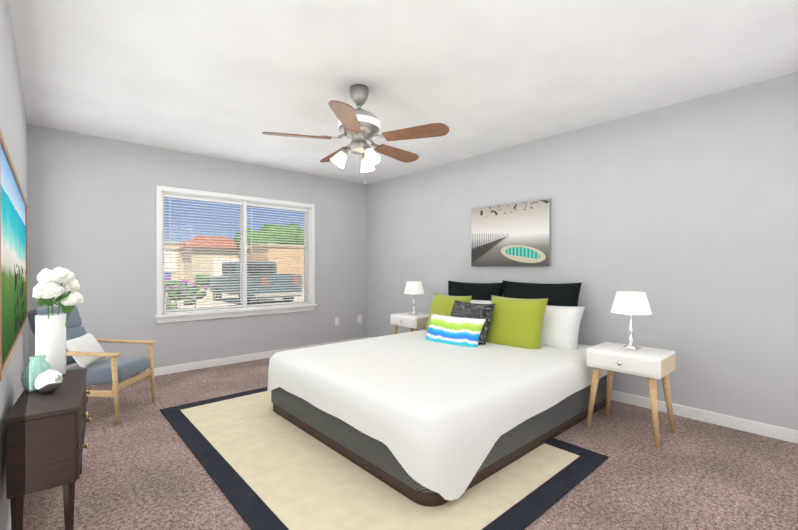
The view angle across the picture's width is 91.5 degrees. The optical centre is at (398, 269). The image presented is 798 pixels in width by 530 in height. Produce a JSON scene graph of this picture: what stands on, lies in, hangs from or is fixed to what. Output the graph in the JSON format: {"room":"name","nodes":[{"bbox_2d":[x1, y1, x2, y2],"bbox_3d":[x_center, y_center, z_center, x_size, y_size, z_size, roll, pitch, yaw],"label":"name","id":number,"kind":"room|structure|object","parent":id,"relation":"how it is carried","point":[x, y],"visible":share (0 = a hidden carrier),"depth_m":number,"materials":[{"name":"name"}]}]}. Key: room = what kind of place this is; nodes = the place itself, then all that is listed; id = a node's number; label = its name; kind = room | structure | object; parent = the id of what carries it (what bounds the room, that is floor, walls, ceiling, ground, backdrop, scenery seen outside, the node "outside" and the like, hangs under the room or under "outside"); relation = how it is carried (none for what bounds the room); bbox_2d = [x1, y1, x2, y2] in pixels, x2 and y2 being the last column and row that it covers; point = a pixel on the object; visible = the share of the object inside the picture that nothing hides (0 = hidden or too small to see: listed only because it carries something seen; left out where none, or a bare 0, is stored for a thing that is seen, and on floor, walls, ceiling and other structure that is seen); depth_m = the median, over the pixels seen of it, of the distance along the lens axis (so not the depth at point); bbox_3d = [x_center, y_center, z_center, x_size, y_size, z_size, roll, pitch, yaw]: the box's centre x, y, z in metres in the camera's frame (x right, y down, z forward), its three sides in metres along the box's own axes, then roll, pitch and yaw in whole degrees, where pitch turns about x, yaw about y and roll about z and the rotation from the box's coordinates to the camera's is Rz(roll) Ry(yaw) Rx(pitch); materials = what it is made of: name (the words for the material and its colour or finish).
{"room":"bedroom","nodes":[
{"label":"bedroom","id":0,"kind":"room"},
{"bbox_2d":[0,0,31,529],"bbox_3d":[-1.685,-0.073,1.540,0.160,2.440,5.420,0,0,-42],"label":"wall","id":1,"kind":"structure","parent":0,"point":[17,134],"depth_m":2.10,"materials":[{"name":"grey paint"}]},
{"bbox_2d":[4,499,11,529],"bbox_3d":[-1.620,1.104,1.605,0.014,0.085,5.100,0,0,-42],"label":"baseboard","id":2,"kind":"structure","parent":1,"relation":"attached to","point":[7,526],"depth_m":1.67,"materials":[{"name":"white wood"}]},
{"bbox_2d":[0,128,27,381],"bbox_3d":[-1.954,-0.055,1.984,0.025,0.820,2.020,0,0,-42],"label":"picture frame","id":3,"kind":"object","parent":1,"relation":"attached to","point":[13,266],"visible":1,"depth_m":1.71,"materials":[{"name":"fabric"}]},
{"bbox_2d":[32,125,367,368],"bbox_3d":[-1.959,-0.092,4.827,3.780,2.440,0.160,0,0,-42],"label":"wall","id":4,"kind":"structure","parent":0,"point":[94,197],"depth_m":4.11,"materials":[{"name":"grey paint"}]},
{"bbox_2d":[90,337,366,386],"bbox_3d":[-1.904,1.086,4.766,3.750,0.085,0.014,0,0,-42],"label":"baseboard","id":5,"kind":"structure","parent":4,"relation":"attached to","point":[158,371],"depth_m":4.59,"materials":[{"name":"white wood"}]},
{"bbox_2d":[154,185,317,322],"bbox_3d":[-1.920,-0.168,4.821,1.934,1.472,0.220,0,0,-42],"label":"window","id":6,"kind":"structure","parent":4,"relation":"in","point":[243,308],"depth_m":4.71,"materials":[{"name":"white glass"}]},
{"bbox_2d":[335,317,338,325],"bbox_3d":[-0.903,0.753,5.662,0.075,0.118,0.012,0,0,-42],"label":"electrical outlet","id":7,"kind":"object","parent":4,"relation":"attached to","point":[336,321],"visible":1,"depth_m":5.66,"materials":[{"name":"white plastic"}]},
{"bbox_2d":[358,315,361,322],"bbox_3d":[-0.598,0.751,5.936,0.075,0.118,0.012,0,0,-42],"label":"electrical outlet","id":8,"kind":"object","parent":4,"relation":"attached to","point":[359,318],"visible":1,"depth_m":5.93,"materials":[{"name":"white plastic"}]},
{"bbox_2d":[8,0,797,184],"bbox_3d":[-0.211,-1.350,2.854,4.120,0.100,5.420,0,0,-42],"label":"ceiling","id":9,"kind":"structure","parent":0,"point":[232,80],"depth_m":2.48,"materials":[{"name":"white paint"}]},
{"bbox_2d":[262,84,448,182],"bbox_3d":[-0.278,-0.957,2.829,1.245,0.684,1.251,0,0,-42],"label":"fan","id":10,"kind":"object","parent":9,"relation":"hanging from","point":[359,126],"visible":1,"depth_m":2.71,"materials":[{"name":"brown wood"}]},
{"bbox_2d":[11,358,797,529],"bbox_3d":[-0.211,1.190,2.869,4.120,0.100,5.420,0,0,-42],"label":"floor","id":11,"kind":"structure","parent":0,"point":[143,468],"depth_m":2.15,"materials":[{"name":"carpet"}]},
{"bbox_2d":[4,368,90,529],"bbox_3d":[-1.636,0.855,1.862,0.245,0.580,0.782,0,0,-37],"label":"dresser","id":12,"kind":"object","parent":11,"relation":"on","point":[45,434],"visible":0.96,"depth_m":1.57,"materials":[{"name":"brown wood"}]},
{"bbox_2d":[21,355,62,392],"bbox_3d":[-1.662,0.485,1.812,0.155,0.157,0.186,0,0,-37],"label":"vase","id":13,"kind":"object","parent":12,"relation":"on","point":[39,374],"visible":1,"depth_m":1.78,"materials":[{"name":"ceramic"}]},
{"bbox_2d":[32,267,83,374],"bbox_3d":[-1.829,0.272,2.099,0.202,0.579,0.292,0,0,-37],"label":"vase","id":14,"kind":"object","parent":12,"relation":"on","point":[63,284],"visible":0.98,"depth_m":2.04,"materials":[{"name":"white ceramic"}]},
{"bbox_2d":[28,305,155,424],"bbox_3d":[-2.418,0.713,3.076,0.679,0.855,0.542,0,0,-5],"label":"chair","id":15,"kind":"object","parent":11,"relation":"on","point":[84,349],"visible":0.71,"depth_m":2.98,"materials":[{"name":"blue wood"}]},
{"bbox_2d":[160,387,607,529],"bbox_3d":[-0.331,1.134,2.748,1.860,0.012,2.720,0,0,-42],"label":"rug","id":16,"kind":"object","parent":11,"relation":"on","point":[263,464],"visible":0.67,"depth_m":2.09,"materials":[{"name":"beige fabric"}]},
{"bbox_2d":[390,312,428,333],"bbox_3d":[0.172,0.842,4.822,0.408,0.577,0.466,0,0,-42],"label":"nightstand","id":17,"kind":"object","parent":11,"relation":"on","point":[413,322],"visible":0.62,"depth_m":4.67,"materials":[{"name":"white paint"}]},
{"bbox_2d":[404,281,423,314],"bbox_3d":[0.187,0.348,4.833,0.256,0.405,0.256,0,0,-42],"label":"lamp","id":18,"kind":"object","parent":17,"relation":"on","point":[413,287],"visible":1,"depth_m":4.75,"materials":[{"name":"silver metal"}]},
{"bbox_2d":[267,280,606,506],"bbox_3d":[0.385,0.620,3.243,2.352,1.009,1.897,0,0,-42],"label":"bed","id":19,"kind":"object","parent":11,"relation":"on","point":[471,385],"visible":0.96,"depth_m":2.52,"materials":[{"name":"white fabric"}]},
{"bbox_2d":[586,342,675,448],"bbox_3d":[1.639,0.854,2.766,0.408,0.577,0.466,0,0,-42],"label":"nightstand","id":20,"kind":"object","parent":11,"relation":"on","point":[652,365],"visible":1,"depth_m":2.68,"materials":[{"name":"white paint"}]},
{"bbox_2d":[611,291,651,350],"bbox_3d":[1.654,0.361,2.777,0.256,0.405,0.256,0,0,-42],"label":"lamp","id":21,"kind":"object","parent":20,"relation":"on","point":[630,303],"visible":1,"depth_m":2.70,"materials":[{"name":"silver metal"}]},
{"bbox_2d":[368,72,797,430],"bbox_3d":[1.264,-0.088,4.184,0.160,2.440,5.420,0,0,-42],"label":"wall","id":22,"kind":"structure","parent":0,"point":[682,216],"depth_m":3.11,"materials":[{"name":"grey paint"}]},
{"bbox_2d":[471,198,550,265],"bbox_3d":[1.161,-0.368,4.144,0.036,0.660,0.940,0,0,-42],"label":"framed picture","id":23,"kind":"object","parent":22,"relation":"attached to","point":[516,234],"visible":0.9,"depth_m":4.08},
{"bbox_2d":[367,337,797,443],"bbox_3d":[1.199,1.090,4.132,0.014,0.085,5.100,0,0,-42],"label":"baseboard","id":24,"kind":"structure","parent":22,"relation":"attached to","point":[769,430],"depth_m":2.85,"materials":[{"name":"white wood"}]},
{"label":"outside","id":25,"kind":"structure","parent":0,"visible":0},
{"bbox_2d":[164,204,303,308],"bbox_3d":[-18.976,-2.915,35.915,160.000,8.600,80.000,0,0,-42],"label":"outdoor view","id":26,"kind":"structure","parent":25,"point":[283,241],"depth_m":27.22,"materials":[{"name":"multicoloured"}]}
]}

